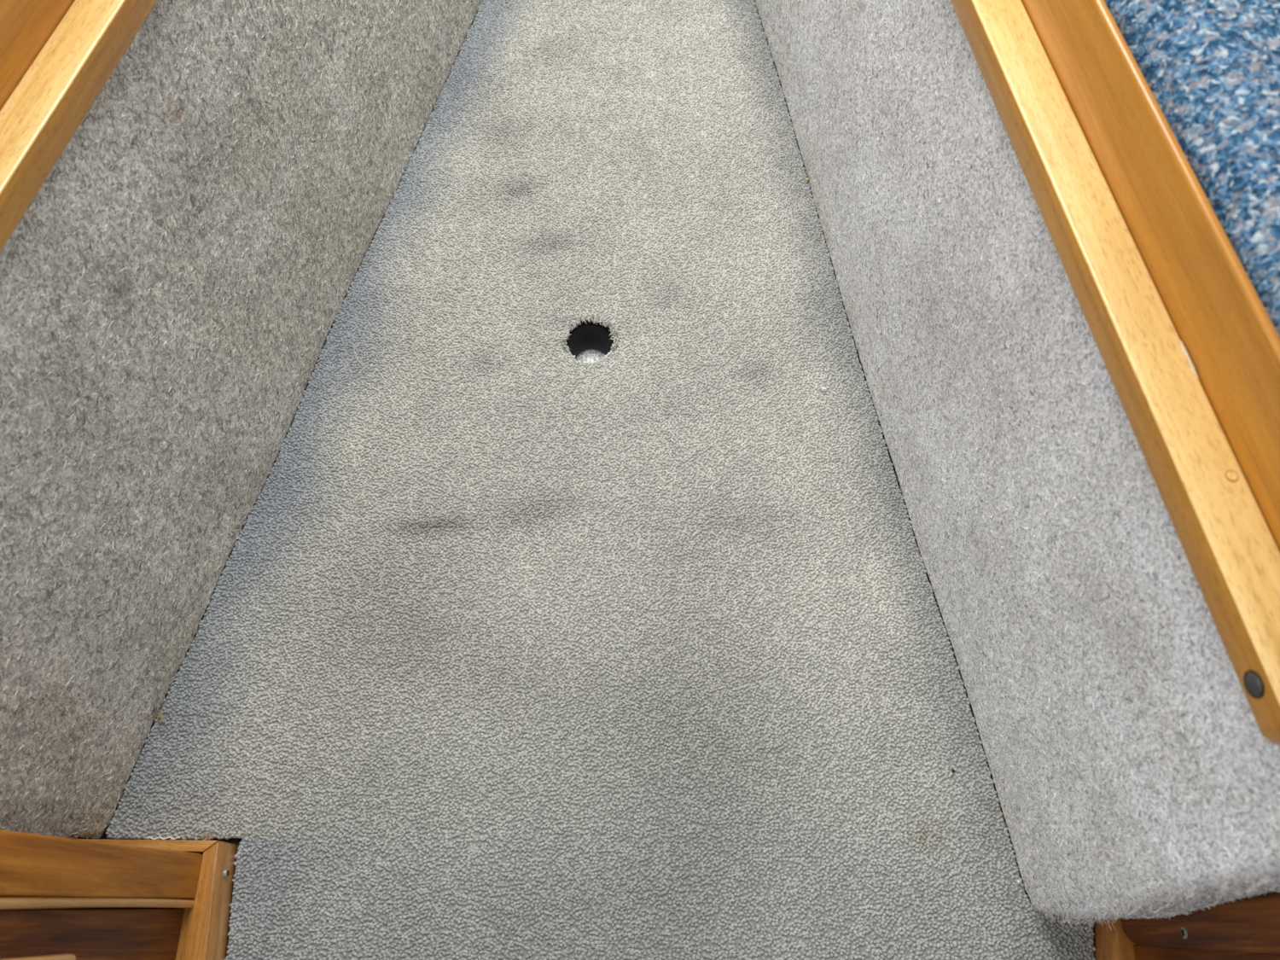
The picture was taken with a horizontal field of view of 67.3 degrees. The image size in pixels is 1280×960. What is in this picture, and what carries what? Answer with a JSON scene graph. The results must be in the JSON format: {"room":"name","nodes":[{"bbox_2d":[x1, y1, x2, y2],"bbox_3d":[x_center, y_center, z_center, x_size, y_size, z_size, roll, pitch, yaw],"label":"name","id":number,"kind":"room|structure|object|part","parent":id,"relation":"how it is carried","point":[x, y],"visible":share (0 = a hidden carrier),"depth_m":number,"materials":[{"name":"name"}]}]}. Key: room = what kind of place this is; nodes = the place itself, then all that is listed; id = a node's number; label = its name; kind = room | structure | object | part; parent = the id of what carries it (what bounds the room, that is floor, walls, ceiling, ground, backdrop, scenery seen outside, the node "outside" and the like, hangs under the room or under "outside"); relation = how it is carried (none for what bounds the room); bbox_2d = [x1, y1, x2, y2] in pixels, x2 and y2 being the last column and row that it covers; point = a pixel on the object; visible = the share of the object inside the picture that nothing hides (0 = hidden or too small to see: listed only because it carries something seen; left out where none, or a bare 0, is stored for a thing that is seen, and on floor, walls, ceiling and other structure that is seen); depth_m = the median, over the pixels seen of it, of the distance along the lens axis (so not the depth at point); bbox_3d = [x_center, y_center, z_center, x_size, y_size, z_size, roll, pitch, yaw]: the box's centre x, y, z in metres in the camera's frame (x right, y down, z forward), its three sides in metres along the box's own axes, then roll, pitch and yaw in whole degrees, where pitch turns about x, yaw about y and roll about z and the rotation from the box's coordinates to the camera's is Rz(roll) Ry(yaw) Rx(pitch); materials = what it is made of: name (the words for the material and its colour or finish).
{"room":"boat cabin","nodes":[
{"label":"boat cabin","id":0,"kind":"room"},
{"bbox_2d":[0,0,482,838],"bbox_3d":[-0.680,-0.540,1.195,1.080,0.510,1.857,0,65,0],"label":"wall","id":1,"kind":"structure","parent":0,"point":[173,288],"depth_m":0.99,"materials":[{"name":"grey carpet"}]},
{"bbox_2d":[0,0,157,251],"bbox_3d":[-0.417,-0.678,0.934,0.061,0.104,1.850,11,66,5],"label":"rail","id":2,"kind":"object","parent":1,"relation":"on","point":[56,56],"visible":1,"depth_m":0.79,"materials":[{"name":"brown wood"}]},
{"bbox_2d":[71,0,1096,959],"bbox_3d":[0.000,-0.168,1.295,2.300,0.016,2.400,0,65,0],"label":"floor","id":3,"kind":"structure","parent":0,"point":[510,645],"depth_m":1.15,"materials":[{"name":"grey carpet"}]},
{"bbox_2d":[0,830,238,959],"bbox_3d":[-0.645,0.529,0.691,0.450,0.520,0.542,0,65,0],"label":"wooden cabinet","id":4,"kind":"object","parent":3,"relation":"on","point":[61,898],"visible":1,"depth_m":0.83,"materials":[{"name":"brown wood"}]},
{"bbox_3d":[-0.450,0.366,0.683,0.012,0.148,0.048,0,65,0],"label":"door pull","id":5,"kind":"part","parent":4,"relation":"part of","materials":[{"name":"brown wood"}]},
{"bbox_3d":[-0.467,0.533,0.681,0.022,0.424,0.426,0,65,0],"label":"door","id":6,"kind":"part","parent":4,"relation":"part of","materials":[{"name":"brown wood"}]},
{"bbox_2d":[151,706,169,724],"bbox_3d":[-0.542,0.265,1.084,0.016,0.005,0.020,28,68,12],"label":"lint fluff","id":7,"kind":"object","parent":3,"relation":"on","point":[160,714],"visible":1,"depth_m":1.08,"materials":[{"name":"beige fabric"}]},
{"bbox_2d":[145,836,180,839],"bbox_3d":[-0.510,0.383,1.028,0.037,0.004,0.004,0,65,0],"label":"thread","id":8,"kind":"object","parent":3,"relation":"on","point":[160,837],"visible":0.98,"depth_m":1.03},
{"bbox_2d":[200,831,215,840],"bbox_3d":[-0.463,0.382,1.032,0.015,0.004,0.008,-15,66,-7],"label":"lint fluff","id":9,"kind":"object","parent":3,"relation":"on","point":[209,834],"visible":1,"depth_m":1.03,"materials":[{"name":"beige fabric"}]},
{"bbox_2d":[567,325,613,362],"bbox_3d":[-0.068,-0.171,1.343,0.064,0.067,0.064,0,65,0],"label":"finger hole","id":10,"kind":"object","parent":3,"relation":"in","point":[587,343],"visible":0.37,"depth_m":1.35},
{"bbox_3d":[-0.068,-0.158,1.357,0.049,0.030,0.049,0,65,0],"label":"plate","id":11,"kind":"part","parent":10,"relation":"part of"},
{"bbox_2d":[1093,890,1279,959],"bbox_3d":[0.676,0.544,0.696,0.427,0.498,0.502,0,65,0],"label":"wooden cabinet","id":12,"kind":"object","parent":3,"relation":"on","point":[1247,928],"visible":0.82,"depth_m":0.82,"materials":[{"name":"brown wood"}]},
{"bbox_3d":[0.497,0.545,0.678,0.021,0.420,0.385,0,65,0],"label":"door","id":13,"kind":"part","parent":12,"relation":"part of","materials":[{"name":"brown wood"}]},
{"bbox_2d":[755,0,1279,933],"bbox_3d":[0.565,-0.492,1.173,0.930,0.510,1.892,0,65,0],"label":"wall","id":14,"kind":"structure","parent":0,"point":[1135,774],"depth_m":0.89,"materials":[{"name":"grey carpet"}]},
{"bbox_2d":[950,0,1279,745],"bbox_3d":[0.268,-0.686,0.937,0.054,0.104,1.850,-8,65,-4],"label":"rail","id":15,"kind":"object","parent":14,"relation":"on","point":[1189,348],"visible":1,"depth_m":0.68,"materials":[{"name":"brown wood"}]},
{"bbox_2d":[1104,0,1279,337],"bbox_3d":[0.544,-0.713,0.931,0.498,0.137,1.800,-8,65,-4],"label":"cushion","id":16,"kind":"object","parent":14,"relation":"on","point":[1212,67],"visible":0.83,"depth_m":0.67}
]}

